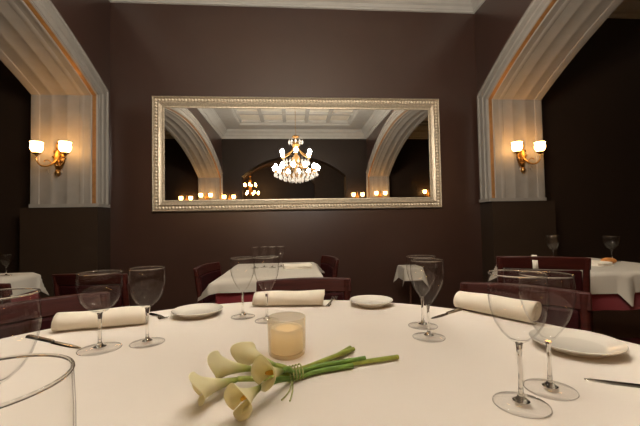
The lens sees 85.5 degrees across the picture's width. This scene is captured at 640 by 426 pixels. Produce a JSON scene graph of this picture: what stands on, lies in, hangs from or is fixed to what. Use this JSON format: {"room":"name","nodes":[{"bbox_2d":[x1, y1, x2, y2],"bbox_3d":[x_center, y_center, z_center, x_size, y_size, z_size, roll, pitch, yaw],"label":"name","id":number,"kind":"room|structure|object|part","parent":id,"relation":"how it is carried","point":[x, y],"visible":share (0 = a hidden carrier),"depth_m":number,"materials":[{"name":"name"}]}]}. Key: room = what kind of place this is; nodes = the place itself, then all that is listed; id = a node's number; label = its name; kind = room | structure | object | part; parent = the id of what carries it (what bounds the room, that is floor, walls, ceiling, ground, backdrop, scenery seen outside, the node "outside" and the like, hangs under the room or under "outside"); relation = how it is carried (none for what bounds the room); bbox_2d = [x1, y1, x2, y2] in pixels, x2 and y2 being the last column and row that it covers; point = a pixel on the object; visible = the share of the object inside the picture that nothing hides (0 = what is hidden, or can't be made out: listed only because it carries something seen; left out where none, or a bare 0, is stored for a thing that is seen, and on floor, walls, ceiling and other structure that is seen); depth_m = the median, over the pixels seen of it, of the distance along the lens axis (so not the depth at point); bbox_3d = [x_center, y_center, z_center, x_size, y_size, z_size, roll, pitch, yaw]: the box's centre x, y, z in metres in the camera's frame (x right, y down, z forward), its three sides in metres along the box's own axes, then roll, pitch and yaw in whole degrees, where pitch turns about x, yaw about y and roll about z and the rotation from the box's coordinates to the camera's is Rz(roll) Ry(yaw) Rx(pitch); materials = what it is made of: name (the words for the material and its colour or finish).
{"room":"restaurant","nodes":[
{"label":"restaurant","id":0,"kind":"room"},
{"bbox_2d":[32,0,109,204],"bbox_3d":[-2.257,-0.776,0.675,0.600,3.780,5.850,-1,-2,-5],"label":"wall","id":1,"kind":"structure","parent":0,"point":[88,20],"depth_m":3.35,"materials":[{"name":"brown paint"}]},
{"bbox_2d":[0,0,109,207],"bbox_3d":[-2.255,-1.127,0.627,0.637,1.958,5.892,-1,-2,-5],"label":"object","id":2,"kind":"object","parent":1,"relation":"attached to","point":[64,103],"visible":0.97,"depth_m":3.33,"materials":[{"name":"paint"}]},
{"bbox_2d":[29,140,71,175],"bbox_3d":[-2.502,-0.530,3.248,0.356,0.356,0.178,-1,-2,-5],"label":"wall sconce","id":3,"kind":"object","parent":2,"relation":"attached to","point":[63,148],"visible":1,"depth_m":3.21,"materials":[{"name":"brass"},{"name":"frosted white glass"}]},
{"bbox_3d":[-2.626,-0.607,3.205,0.106,0.102,0.106,-1,-2,-5],"label":"lamp shade","id":4,"kind":"part","parent":3,"relation":"part of","materials":[{"name":"beige glass"}]},
{"bbox_3d":[-2.566,-0.484,3.248,0.165,0.114,0.035,1,-3,-42],"label":"arm","id":5,"kind":"part","parent":3,"relation":"part of","materials":[{"name":"gold metal"}]},
{"bbox_3d":[-2.507,-0.528,3.311,0.116,0.356,0.052,-1,-2,-5],"label":"plate","id":6,"kind":"part","parent":3,"relation":"part of","materials":[{"name":"gold metal"}]},
{"bbox_3d":[-2.438,-0.486,3.258,0.165,0.114,0.035,-2,-2,33],"label":"arm","id":7,"kind":"part","parent":3,"relation":"part of","materials":[{"name":"gold metal"}]},
{"bbox_3d":[-2.376,-0.611,3.225,0.106,0.102,0.106,-1,-2,-5],"label":"lamp shade","id":8,"kind":"part","parent":3,"relation":"part of","materials":[{"name":"beige glass"}]},
{"bbox_2d":[19,207,109,297],"bbox_3d":[-2.281,0.484,0.629,0.704,1.260,5.850,-1,-2,-5],"label":"pier","id":9,"kind":"object","parent":1,"relation":"attached to","point":[58,240],"visible":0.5,"depth_m":3.32,"materials":[{"name":"brown paint"}]},
{"bbox_2d":[0,3,639,311],"bbox_3d":[-0.123,-0.710,3.879,10.800,3.780,0.200,-1,-2,-5],"label":"wall","id":10,"kind":"structure","parent":0,"point":[156,49],"depth_m":3.81,"materials":[{"name":"brown paint"}]},
{"bbox_2d":[152,96,441,211],"bbox_3d":[-0.205,-0.644,3.747,3.116,1.226,0.046,-1,-2,-5],"label":"wall mirror","id":11,"kind":"object","parent":10,"relation":"attached to","point":[210,153],"visible":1,"depth_m":3.75,"materials":[{"name":"silver mirror"}]},
{"bbox_2d":[109,0,485,13],"bbox_3d":[0.007,-2.532,0.916,4.008,0.340,5.850,-1,-2,-5],"label":"crown molding","id":12,"kind":"structure","parent":10,"relation":"attached to","point":[432,6],"depth_m":3.84,"materials":[{"name":"white paint"}]},
{"bbox_2d":[474,0,531,202],"bbox_3d":[2.335,-0.850,1.044,0.600,3.780,5.850,-1,-2,-5],"label":"wall","id":13,"kind":"structure","parent":0,"point":[495,21],"depth_m":3.63,"materials":[{"name":"brown paint"}]},
{"bbox_2d":[480,201,556,282],"bbox_3d":[2.407,0.408,1.006,0.704,1.260,5.850,-1,-2,-5],"label":"pier","id":14,"kind":"object","parent":13,"relation":"attached to","point":[508,228],"visible":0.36,"depth_m":3.70,"materials":[{"name":"brown paint"}]},
{"bbox_2d":[477,0,623,202],"bbox_3d":[2.311,-1.261,0.996,0.637,2.079,5.892,-1,-2,-5],"label":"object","id":15,"kind":"object","parent":13,"relation":"attached to","point":[549,34],"visible":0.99,"depth_m":3.62,"materials":[{"name":"paint"}]},
{"bbox_2d":[511,140,545,172],"bbox_3d":[2.162,-0.606,3.623,0.356,0.356,0.178,-1,-2,-5],"label":"wall sconce","id":16,"kind":"object","parent":15,"relation":"attached to","point":[517,147],"visible":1,"depth_m":3.59,"materials":[{"name":"gold metal"}]},
{"bbox_3d":[2.039,-0.683,3.580,0.106,0.102,0.106,-1,-2,-5],"label":"lamp shade","id":17,"kind":"part","parent":16,"relation":"part of","materials":[{"name":"beige glass"}]},
{"bbox_3d":[2.098,-0.559,3.623,0.165,0.114,0.035,1,-3,-42],"label":"arm","id":18,"kind":"part","parent":16,"relation":"part of","materials":[{"name":"gold metal"}]},
{"bbox_3d":[2.157,-0.603,3.686,0.116,0.356,0.052,-1,-2,-5],"label":"plate","id":19,"kind":"part","parent":16,"relation":"part of","materials":[{"name":"gold metal"}]},
{"bbox_3d":[2.227,-0.561,3.633,0.165,0.114,0.035,-2,-2,33],"label":"arm","id":20,"kind":"part","parent":16,"relation":"part of","materials":[{"name":"gold metal"}]},
{"bbox_3d":[2.288,-0.687,3.600,0.106,0.102,0.106,-1,-2,-5],"label":"lamp shade","id":21,"kind":"part","parent":16,"relation":"part of","materials":[{"name":"beige glass"}]},
{"bbox_2d":[593,309,639,337],"bbox_3d":[0.349,1.040,-1.639,11.200,0.100,11.150,-1,-2,-5],"label":"floor","id":22,"kind":"structure","parent":0,"point":[611,323],"depth_m":3.48,"materials":[{"name":"brown wood"}]},
{"bbox_2d":[0,283,12,323],"bbox_3d":[-1.733,0.744,1.835,0.438,0.801,0.483,-1,-2,-7],"label":"dining chair","id":23,"kind":"object","parent":22,"relation":"on","point":[6,293],"visible":0.2,"depth_m":1.66,"materials":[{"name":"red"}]},
{"bbox_3d":[-1.716,0.370,1.638,0.438,0.066,0.062,-1,-2,-7],"label":"rail","id":24,"kind":"part","parent":23,"relation":"part of","materials":[{"name":"brown wood"}]},
{"bbox_2d":[0,292,110,338],"bbox_3d":[-0.839,0.703,1.088,0.483,0.801,0.438,-3,-3,41],"label":"dining chair","id":25,"kind":"object","parent":22,"relation":"on","point":[23,316],"visible":0.29,"depth_m":1.24,"materials":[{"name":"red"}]},
{"bbox_3d":[-0.985,0.490,1.221,0.080,0.224,0.362,-3,-3,41],"label":"backrest","id":26,"kind":"part","parent":25,"relation":"part of","materials":[{"name":"red fabric"}]},
{"bbox_3d":[-0.842,0.716,1.357,0.078,0.791,0.038,-3,-3,41],"label":"leg","id":27,"kind":"part","parent":25,"relation":"part of","materials":[{"name":"brown wood"}]},
{"bbox_2d":[51,273,129,310],"bbox_3d":[-1.287,0.746,2.150,0.438,0.801,0.483,-1,-2,3],"label":"dining chair","id":28,"kind":"object","parent":22,"relation":"on","point":[63,284],"visible":0.34,"depth_m":1.94,"materials":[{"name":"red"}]},
{"bbox_3d":[-1.496,0.749,1.981,0.038,0.791,0.078,-1,-2,3],"label":"leg","id":29,"kind":"part","parent":28,"relation":"part of","materials":[{"name":"brown wood"}]},
{"bbox_3d":[-1.306,0.372,1.952,0.438,0.066,0.062,-1,-2,3],"label":"rail","id":30,"kind":"part","parent":28,"relation":"part of","materials":[{"name":"brown wood"}]},
{"bbox_3d":[-1.302,0.521,1.968,0.362,0.224,0.080,-1,-2,3],"label":"backrest","id":31,"kind":"part","parent":28,"relation":"part of","materials":[{"name":"red fabric"}]},
{"bbox_3d":[-1.099,0.741,1.958,0.038,0.791,0.078,-1,-2,3],"label":"leg","id":32,"kind":"part","parent":28,"relation":"part of","materials":[{"name":"brown wood"}]},
{"bbox_2d":[193,262,221,302],"bbox_3d":[-0.644,0.767,2.597,0.483,0.764,0.438,-1,-2,5],"label":"dining chair","id":33,"kind":"object","parent":22,"relation":"on","point":[204,274],"visible":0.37,"depth_m":2.57,"materials":[{"name":"red fabric"}]},
{"bbox_3d":[-0.843,0.769,2.416,0.078,0.755,0.038,-1,-2,5],"label":"leg","id":34,"kind":"part","parent":33,"relation":"part of","materials":[{"name":"brown wood"}]},
{"bbox_3d":[-0.860,0.421,2.628,0.062,0.063,0.438,-1,-2,5],"label":"rail","id":35,"kind":"part","parent":33,"relation":"part of","materials":[{"name":"brown wood"}]},
{"bbox_3d":[-0.837,0.562,2.622,0.080,0.213,0.362,-1,-2,5],"label":"backrest","id":36,"kind":"part","parent":33,"relation":"part of","materials":[{"name":"red fabric"}]},
{"bbox_2d":[256,277,351,300],"bbox_3d":[-0.051,0.698,1.396,0.438,0.801,0.483,-1,-2,-5],"label":"dining chair","id":37,"kind":"object","parent":22,"relation":"on","point":[333,286],"visible":0.16,"depth_m":1.61,"materials":[{"name":"brown wood"}]},
{"bbox_3d":[-0.263,0.712,1.559,0.038,0.791,0.078,-1,-2,-5],"label":"leg","id":38,"kind":"part","parent":37,"relation":"part of","materials":[{"name":"brown wood"}]},
{"bbox_3d":[-0.074,0.338,1.617,0.438,0.066,0.062,-1,-2,-5],"label":"rail","id":39,"kind":"part","parent":37,"relation":"part of","materials":[{"name":"brown wood"}]},
{"bbox_3d":[-0.070,0.485,1.592,0.362,0.224,0.080,-1,-2,-5],"label":"backrest","id":40,"kind":"part","parent":37,"relation":"part of","materials":[{"name":"red fabric"}]},
{"bbox_3d":[0.133,0.706,1.591,0.038,0.791,0.078,-1,-2,-5],"label":"leg","id":41,"kind":"part","parent":37,"relation":"part of","materials":[{"name":"brown wood"}]},
{"bbox_2d":[320,255,338,276],"bbox_3d":[-0.112,0.750,2.741,0.483,0.789,0.438,-1,-2,-15],"label":"dining chair","id":42,"kind":"object","parent":22,"relation":"on","point":[329,265],"visible":0.23,"depth_m":2.80,"materials":[{"name":"red fabric"}]},
{"bbox_3d":[0.068,0.532,2.796,0.080,0.220,0.362,-1,-2,-15],"label":"backrest","id":43,"kind":"part","parent":42,"relation":"part of","materials":[{"name":"red fabric"}]},
{"bbox_3d":[0.085,0.386,2.805,0.062,0.065,0.438,-1,-2,-15],"label":"rail","id":44,"kind":"part","parent":42,"relation":"part of","materials":[{"name":"brown wood"}]},
{"bbox_3d":[0.113,0.745,2.594,0.078,0.779,0.038,-1,-2,-15],"label":"leg","id":45,"kind":"part","parent":42,"relation":"part of","materials":[{"name":"brown wood"}]},
{"bbox_2d":[409,281,411,303],"bbox_3d":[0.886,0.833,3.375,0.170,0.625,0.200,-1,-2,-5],"label":"square table","id":46,"kind":"object","parent":22,"relation":"on","point":[409,281],"visible":0.12,"depth_m":3.37,"materials":[{"name":"brown wood"}]},
{"bbox_2d":[393,265,427,284],"bbox_3d":[0.883,0.609,3.385,0.265,0.184,0.293,-1,-2,-5],"label":"table cloth","id":47,"kind":"object","parent":46,"relation":"on","point":[404,272],"visible":1,"depth_m":3.28,"materials":[{"name":"white fabric"}]},
{"bbox_2d":[460,282,591,331],"bbox_3d":[0.655,0.677,1.163,0.438,0.801,0.483,-3,-2,37],"label":"dining chair","id":48,"kind":"object","parent":22,"relation":"on","point":[558,297],"visible":0.19,"depth_m":1.27,"materials":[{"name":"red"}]},
{"bbox_3d":[0.607,0.692,1.427,0.038,0.791,0.078,-3,-2,37],"label":"leg","id":49,"kind":"part","parent":48,"relation":"part of","materials":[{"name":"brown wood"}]},
{"bbox_3d":[0.766,0.461,1.321,0.362,0.224,0.080,-3,-2,37],"label":"backrest","id":50,"kind":"part","parent":48,"relation":"part of","materials":[{"name":"red wood"}]},
{"bbox_3d":[0.776,0.313,1.342,0.438,0.066,0.062,-3,-2,37],"label":"rail","id":51,"kind":"part","parent":48,"relation":"part of","materials":[{"name":"brown wood"}]},
{"bbox_3d":[0.923,0.678,1.186,0.038,0.791,0.078,-3,-2,37],"label":"leg","id":52,"kind":"part","parent":48,"relation":"part of","materials":[{"name":"brown wood"}]},
{"bbox_2d":[496,256,590,311],"bbox_3d":[1.290,0.666,2.050,0.438,0.858,0.483,-2,-2,23],"label":"dining chair","id":53,"kind":"object","parent":22,"relation":"on","point":[570,265],"visible":0.36,"depth_m":1.84,"materials":[{"name":"red fabric"}]},
{"bbox_3d":[1.036,0.673,1.964,0.038,0.848,0.078,-2,-2,23],"label":"leg","id":54,"kind":"part","parent":53,"relation":"part of","materials":[{"name":"brown wood"}]},
{"bbox_2d":[531,255,537,268],"bbox_3d":[1.166,0.264,1.882,0.025,0.071,0.072,-2,-2,23],"label":"cloth","id":55,"kind":"object","parent":53,"relation":"hanging from","point":[534,262],"visible":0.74,"depth_m":1.85,"materials":[{"name":"fabric"}]},
{"bbox_3d":[1.210,0.427,1.884,0.362,0.240,0.080,-2,-2,23],"label":"backrest","id":56,"kind":"part","parent":53,"relation":"part of","materials":[{"name":"red fabric"}]},
{"bbox_3d":[1.199,0.268,1.871,0.438,0.071,0.062,-2,-2,23],"label":"rail","id":57,"kind":"part","parent":53,"relation":"part of","materials":[{"name":"brown wood"}]},
{"bbox_3d":[1.401,0.661,1.806,0.038,0.848,0.078,-2,-2,23],"label":"leg","id":58,"kind":"part","parent":53,"relation":"part of","materials":[{"name":"brown wood"}]},
{"bbox_2d":[615,337,639,344],"bbox_3d":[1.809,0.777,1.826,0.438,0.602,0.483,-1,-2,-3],"label":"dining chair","id":59,"kind":"object","parent":22,"relation":"on","point":[636,340],"visible":0.17,"depth_m":1.99,"materials":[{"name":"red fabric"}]},
{"bbox_3d":[1.796,0.721,2.327,0.700,0.745,0.700,-1,-2,-5],"label":"square table","id":60,"kind":"object","parent":22,"relation":"on","visible":0},
{"bbox_2d":[591,292,639,310],"bbox_3d":[1.793,0.503,2.335,0.781,0.315,0.781,-1,-2,-5],"label":"undercloth","id":61,"kind":"object","parent":60,"relation":"on","point":[600,302],"visible":0.06,"depth_m":1.96,"materials":[{"name":"red fabric"}]},
{"bbox_2d":[487,257,639,305],"bbox_3d":[1.791,0.437,2.334,0.878,0.189,0.878,-1,-2,-5],"label":"cloth","id":62,"kind":"object","parent":61,"relation":"on","point":[623,278],"visible":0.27,"depth_m":1.95,"materials":[{"name":"white fabric"}]},
{"bbox_2d":[591,260,613,266],"bbox_3d":[1.784,0.327,2.263,0.130,0.025,0.168,-1,-2,-16],"label":"folded napkin","id":63,"kind":"object","parent":62,"relation":"on","point":[597,263],"visible":0.62,"depth_m":2.20,"materials":[{"name":"fabric"}]},
{"bbox_2d":[600,258,616,263],"bbox_3d":[1.908,0.316,2.290,0.100,0.042,0.068,-1,-2,-5],"label":"bread roll","id":64,"kind":"object","parent":62,"relation":"on","point":[613,260],"visible":0.61,"depth_m":2.27,"materials":[{"name":"orange food"}]},
{"bbox_2d":[607,236,620,261],"bbox_3d":[2.060,0.251,2.445,0.100,0.177,0.100,0,-2,-29],"label":"water goblet","id":65,"kind":"object","parent":62,"relation":"on","point":[607,236],"visible":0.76,"depth_m":2.44,"materials":[{"name":"clear glass"}]},
{"bbox_3d":[-0.094,0.694,0.430,1.892,0.745,1.892,-1,-2,-5],"label":"round table","id":66,"kind":"object","parent":22,"relation":"on","visible":0,"materials":[{"name":"white tablecloth fabric"}]},
{"bbox_2d":[0,300,639,425],"bbox_3d":[-0.097,0.435,0.447,2.033,0.236,2.030,-1,-2,-5],"label":"tablecloth","id":67,"kind":"object","parent":66,"relation":"on","point":[453,381],"visible":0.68,"depth_m":0.69,"materials":[{"name":"white fabric"}]},
{"bbox_2d":[0,288,41,383],"bbox_3d":[-0.419,0.213,0.444,0.095,0.217,0.095,1,-3,-45],"label":"water goblet","id":68,"kind":"object","parent":67,"relation":"on","point":[8,288],"visible":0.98,"depth_m":0.47,"materials":[{"name":"clear glass"}]},
{"bbox_2d":[0,353,74,408],"bbox_3d":[-0.184,0.200,0.184,0.089,0.217,0.089,-1,-2,-5],"label":"water goblet","id":69,"kind":"object","parent":67,"relation":"on","point":[72,362],"visible":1,"depth_m":0.20,"materials":[{"name":"clear glass"}]},
{"bbox_2d":[25,334,80,348],"bbox_3d":[-0.711,0.341,0.920,0.242,0.005,0.019,-2,-2,25],"label":"table knife","id":70,"kind":"object","parent":67,"relation":"on","point":[30,336],"visible":1,"depth_m":0.92,"materials":[{"name":"silver metal"}]},
{"bbox_3d":[-0.765,0.343,0.946,0.121,0.005,0.019,-2,-2,25],"label":"handle","id":71,"kind":"part","parent":70,"relation":"part of","materials":[{"name":"silver metal"}]},
{"bbox_3d":[-0.656,0.341,0.894,0.121,0.002,0.019,-2,-2,25],"label":"blade","id":72,"kind":"part","parent":70,"relation":"part of","materials":[{"name":"silver metal"}]},
{"bbox_2d":[75,270,122,355],"bbox_3d":[-0.550,0.243,0.865,0.101,0.190,0.101,-1,-2,-5],"label":"water goblet","id":73,"kind":"object","parent":67,"relation":"on","point":[99,344],"visible":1,"depth_m":0.86,"materials":[{"name":"clear glass"}]},
{"bbox_3d":[-0.549,0.291,0.864,0.030,0.084,0.030,-1,-2,-5],"label":"stem","id":74,"kind":"part","parent":73,"relation":"part of","materials":[{"name":"clear glass"}]},
{"bbox_2d":[51,305,149,330],"bbox_3d":[-0.656,0.318,1.047,0.254,0.057,0.056,0,-2,-17],"label":"rolled napkin","id":75,"kind":"object","parent":67,"relation":"on","point":[128,315],"visible":0.91,"depth_m":1.03,"materials":[{"name":"fabric"}]},
{"bbox_2d":[128,266,164,348],"bbox_3d":[-0.451,0.241,0.903,0.087,0.194,0.087,-2,-2,28],"label":"water goblet","id":76,"kind":"object","parent":67,"relation":"on","point":[147,338],"visible":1,"depth_m":0.90,"materials":[{"name":"clear glass"}]},
{"bbox_3d":[-0.450,0.290,0.902,0.026,0.085,0.026,-2,-2,28],"label":"stem","id":77,"kind":"part","parent":76,"relation":"part of","materials":[{"name":"clear glass"}]},
{"bbox_2d":[149,313,168,318],"bbox_3d":[-0.545,0.342,1.162,0.132,0.012,0.024,-3,-3,44],"label":"fork","id":78,"kind":"object","parent":67,"relation":"on","point":[158,315],"visible":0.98,"depth_m":1.14,"materials":[{"name":"silver metal"}]},
{"bbox_3d":[-0.556,0.344,1.172,0.103,0.009,0.024,-3,-3,44],"label":"handle","id":79,"kind":"part","parent":78,"relation":"part of","materials":[{"name":"silver metal"}]},
{"bbox_2d":[171,303,222,318],"bbox_3d":[-0.415,0.336,1.175,0.166,0.022,0.166,-1,-2,-5],"label":"plate","id":80,"kind":"object","parent":67,"relation":"on","point":[200,310],"visible":1,"depth_m":1.19,"materials":[{"name":"beige ceramic"}]},
{"bbox_2d":[230,257,254,319],"bbox_3d":[-0.256,0.245,1.143,0.080,0.194,0.080,0,-2,-29],"label":"wine glass","id":81,"kind":"object","parent":67,"relation":"on","point":[242,293],"visible":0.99,"depth_m":1.14,"materials":[{"name":"clear glass"}]},
{"bbox_3d":[-0.255,0.299,1.142,0.024,0.076,0.024,0,-2,-29],"label":"stem","id":82,"kind":"part","parent":81,"relation":"part of","materials":[{"name":"clear glass"}]},
{"bbox_2d":[254,256,278,323],"bbox_3d":[-0.168,0.239,1.091,0.079,0.200,0.079,-1,-2,4],"label":"wine glass","id":83,"kind":"object","parent":67,"relation":"on","point":[266,317],"visible":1,"depth_m":1.09,"materials":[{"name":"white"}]},
{"bbox_3d":[-0.167,0.294,1.089,0.024,0.078,0.024,-1,-2,3],"label":"stem","id":84,"kind":"part","parent":83,"relation":"part of","materials":[{"name":"clear glass"}]},
{"bbox_2d":[252,289,324,305],"bbox_3d":[-0.116,0.316,1.284,0.267,0.057,0.058,-1,-2,1],"label":"rolled napkin","id":85,"kind":"object","parent":67,"relation":"on","point":[308,297],"visible":0.97,"depth_m":1.26,"materials":[{"name":"fabric"}]},
{"bbox_2d":[189,342,398,420],"bbox_3d":[-0.049,0.280,0.687,0.425,0.089,0.198,1,-3,-42],"label":"lily bouquet","id":86,"kind":"object","parent":67,"relation":"on","point":[245,354],"visible":1,"depth_m":0.62,"materials":[{"name":"white plant"}]},
{"bbox_3d":[-0.026,0.306,0.663,0.216,0.030,0.040,0,-2,-38],"label":"lily stem","id":87,"kind":"part","parent":86,"relation":"part of","materials":[{"name":"green plant"}]},
{"bbox_3d":[-0.001,0.309,0.741,0.215,0.027,0.031,1,-3,-42],"label":"lily stem","id":88,"kind":"part","parent":86,"relation":"part of","materials":[{"name":"green plant"}]},
{"bbox_3d":[-0.014,0.307,0.721,0.258,0.030,0.044,0,-2,-36],"label":"lily stem","id":89,"kind":"part","parent":86,"relation":"part of","materials":[{"name":"green plant"}]},
{"bbox_3d":[0.010,0.309,0.695,0.333,0.023,0.110,-1,-2,-5],"label":"lily stem","id":90,"kind":"part","parent":86,"relation":"part of","materials":[{"name":"green plant"}]},
{"bbox_3d":[0.007,0.299,0.692,0.201,0.031,0.032,0,-2,-34],"label":"lily stem","id":91,"kind":"part","parent":86,"relation":"part of","materials":[{"name":"green plant"}]},
{"bbox_2d":[326,296,336,306],"bbox_3d":[0.043,0.337,1.324,0.024,0.012,0.132,-2,-2,14],"label":"fork","id":92,"kind":"object","parent":67,"relation":"on","point":[331,299],"visible":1,"depth_m":1.31,"materials":[{"name":"silver metal"}]},
{"bbox_2d":[350,295,392,307],"bbox_3d":[0.188,0.327,1.270,0.158,0.022,0.158,-1,-2,-5],"label":"plate","id":93,"kind":"object","parent":67,"relation":"on","point":[365,301],"visible":1,"depth_m":1.29,"materials":[{"name":"beige ceramic"}]},
{"bbox_2d":[406,255,437,329],"bbox_3d":[0.296,0.227,1.005,0.085,0.201,0.085,0,-2,-28],"label":"wine glass","id":94,"kind":"object","parent":67,"relation":"on","point":[422,322],"visible":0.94,"depth_m":1.00,"materials":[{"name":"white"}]},
{"bbox_3d":[0.297,0.282,1.003,0.026,0.078,0.026,0,-2,-27],"label":"stem","id":95,"kind":"part","parent":94,"relation":"part of","materials":[{"name":"clear glass"}]},
{"bbox_2d":[410,258,445,342],"bbox_3d":[0.282,0.224,0.905,0.085,0.201,0.085,-2,-2,17],"label":"wine glass","id":96,"kind":"object","parent":67,"relation":"on","point":[428,333],"visible":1,"depth_m":0.90,"materials":[{"name":"clear glass"}]},
{"bbox_3d":[0.283,0.279,0.903,0.026,0.078,0.026,-2,-2,17],"label":"stem","id":97,"kind":"part","parent":96,"relation":"part of","materials":[{"name":"clear glass"}]},
{"bbox_2d":[431,308,462,318],"bbox_3d":[0.414,0.327,1.128,0.173,0.005,0.019,0,-2,-38],"label":"table knife","id":98,"kind":"object","parent":67,"relation":"on","point":[457,309],"visible":1,"depth_m":1.13,"materials":[{"name":"silver metal"}]},
{"bbox_3d":[0.380,0.328,1.102,0.087,0.002,0.019,0,-2,-38],"label":"blade","id":99,"kind":"part","parent":98,"relation":"part of","materials":[{"name":"silver metal"}]},
{"bbox_3d":[0.448,0.327,1.155,0.087,0.005,0.019,0,-2,-38],"label":"handle","id":100,"kind":"part","parent":98,"relation":"part of","materials":[{"name":"silver metal"}]},
{"bbox_2d":[453,291,541,323],"bbox_3d":[0.552,0.293,1.097,0.066,0.065,0.255,0,-2,-36],"label":"rolled napkin","id":101,"kind":"object","parent":67,"relation":"on","point":[500,306],"visible":1,"depth_m":1.06,"materials":[{"name":"fabric"}]},
{"bbox_2d":[487,270,552,418],"bbox_3d":[0.326,0.205,0.567,0.088,0.213,0.088,-1,-2,-5],"label":"water goblet","id":102,"kind":"object","parent":67,"relation":"on","point":[520,398],"visible":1,"depth_m":0.56,"materials":[{"name":"clear glass"}]},
{"bbox_3d":[0.327,0.259,0.565,0.026,0.094,0.026,-1,-2,-5],"label":"stem","id":103,"kind":"part","parent":102,"relation":"part of","materials":[{"name":"clear glass"}]},
{"bbox_2d":[518,271,579,400],"bbox_3d":[0.405,0.211,0.615,0.086,0.203,0.086,-1,-2,-5],"label":"wine glass","id":104,"kind":"object","parent":67,"relation":"on","point":[549,383],"visible":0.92,"depth_m":0.61,"materials":[{"name":"clear glass"}]},
{"bbox_3d":[0.406,0.267,0.614,0.026,0.079,0.026,-1,-2,-5],"label":"stem","id":105,"kind":"part","parent":104,"relation":"part of","materials":[{"name":"clear glass"}]},
{"bbox_2d":[529,327,628,357],"bbox_3d":[0.594,0.304,0.805,0.186,0.022,0.186,-1,-2,-5],"label":"plate","id":106,"kind":"object","parent":67,"relation":"on","point":[568,341],"visible":0.91,"depth_m":0.81,"materials":[{"name":"beige ceramic"}]},
{"bbox_2d":[584,378,639,387],"bbox_3d":[0.601,0.306,0.607,0.228,0.005,0.020,-2,-2,22],"label":"table knife","id":107,"kind":"object","parent":67,"relation":"on","point":[626,384],"visible":1,"depth_m":0.63,"materials":[{"name":"silver metal"}]},
{"bbox_3d":[-0.077,0.284,0.802,0.089,0.087,0.089,-1,-2,-5],"label":"candle holder","id":108,"kind":"object","parent":67,"relation":"on","visible":0},
{"bbox_2d":[271,323,302,355],"bbox_3d":[-0.077,0.291,0.802,0.074,0.054,0.074,-1,-2,-5],"label":"pillar candle","id":109,"kind":"object","parent":108,"relation":"in","point":[286,338],"visible":1,"depth_m":0.77,"materials":[{"name":"beige wax"}]},
{"bbox_3d":[-0.313,0.762,2.358,0.590,0.745,0.740,-1,-2,-5],"label":"square table","id":110,"kind":"object","parent":22,"relation":"on","visible":0},
{"bbox_2d":[215,292,254,303],"bbox_3d":[-0.324,0.544,2.368,0.671,0.315,0.829,-1,-2,-5],"label":"undercloth","id":111,"kind":"object","parent":110,"relation":"on","point":[221,298],"visible":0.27,"depth_m":1.97,"materials":[{"name":"red fabric"}]},
{"bbox_2d":[198,262,323,300],"bbox_3d":[-0.319,0.441,2.374,0.830,0.115,0.969,-1,-2,-5],"label":"cloth","id":112,"kind":"object","parent":111,"relation":"on","point":[242,274],"visible":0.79,"depth_m":2.05,"materials":[{"name":"white fabric"}]},
{"bbox_2d":[283,263,311,268],"bbox_3d":[-0.158,0.367,2.408,0.190,0.027,0.148,-1,-2,-10],"label":"folded napkin","id":113,"kind":"object","parent":112,"relation":"on","point":[302,265],"visible":1,"depth_m":2.36,"materials":[{"name":"fabric"}]},
{"bbox_3d":[-2.341,0.794,2.195,0.700,0.745,0.400,-1,-2,-5],"label":"square table","id":114,"kind":"object","parent":22,"relation":"on","visible":0},
{"bbox_2d":[11,290,40,301],"bbox_3d":[-2.346,0.576,2.196,0.790,0.315,0.482,-1,-2,-5],"label":"undercloth","id":115,"kind":"object","parent":114,"relation":"on","point":[37,295],"visible":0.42,"depth_m":2.38,"materials":[{"name":"red fabric"}]},
{"bbox_2d":[0,272,48,296],"bbox_3d":[-2.342,0.508,2.206,0.828,0.184,0.535,-1,-2,-5],"label":"cloth","id":116,"kind":"object","parent":115,"relation":"on","point":[30,279],"visible":0.88,"depth_m":2.33,"materials":[{"name":"white fabric"}]},
{"bbox_2d":[608,0,639,18],"bbox_3d":[4.035,-2.597,1.240,2.875,0.340,5.850,-1,-2,-5],"label":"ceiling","id":117,"kind":"structure","parent":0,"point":[628,9],"depth_m":4.09,"materials":[{"name":"brown paint"}]}
]}

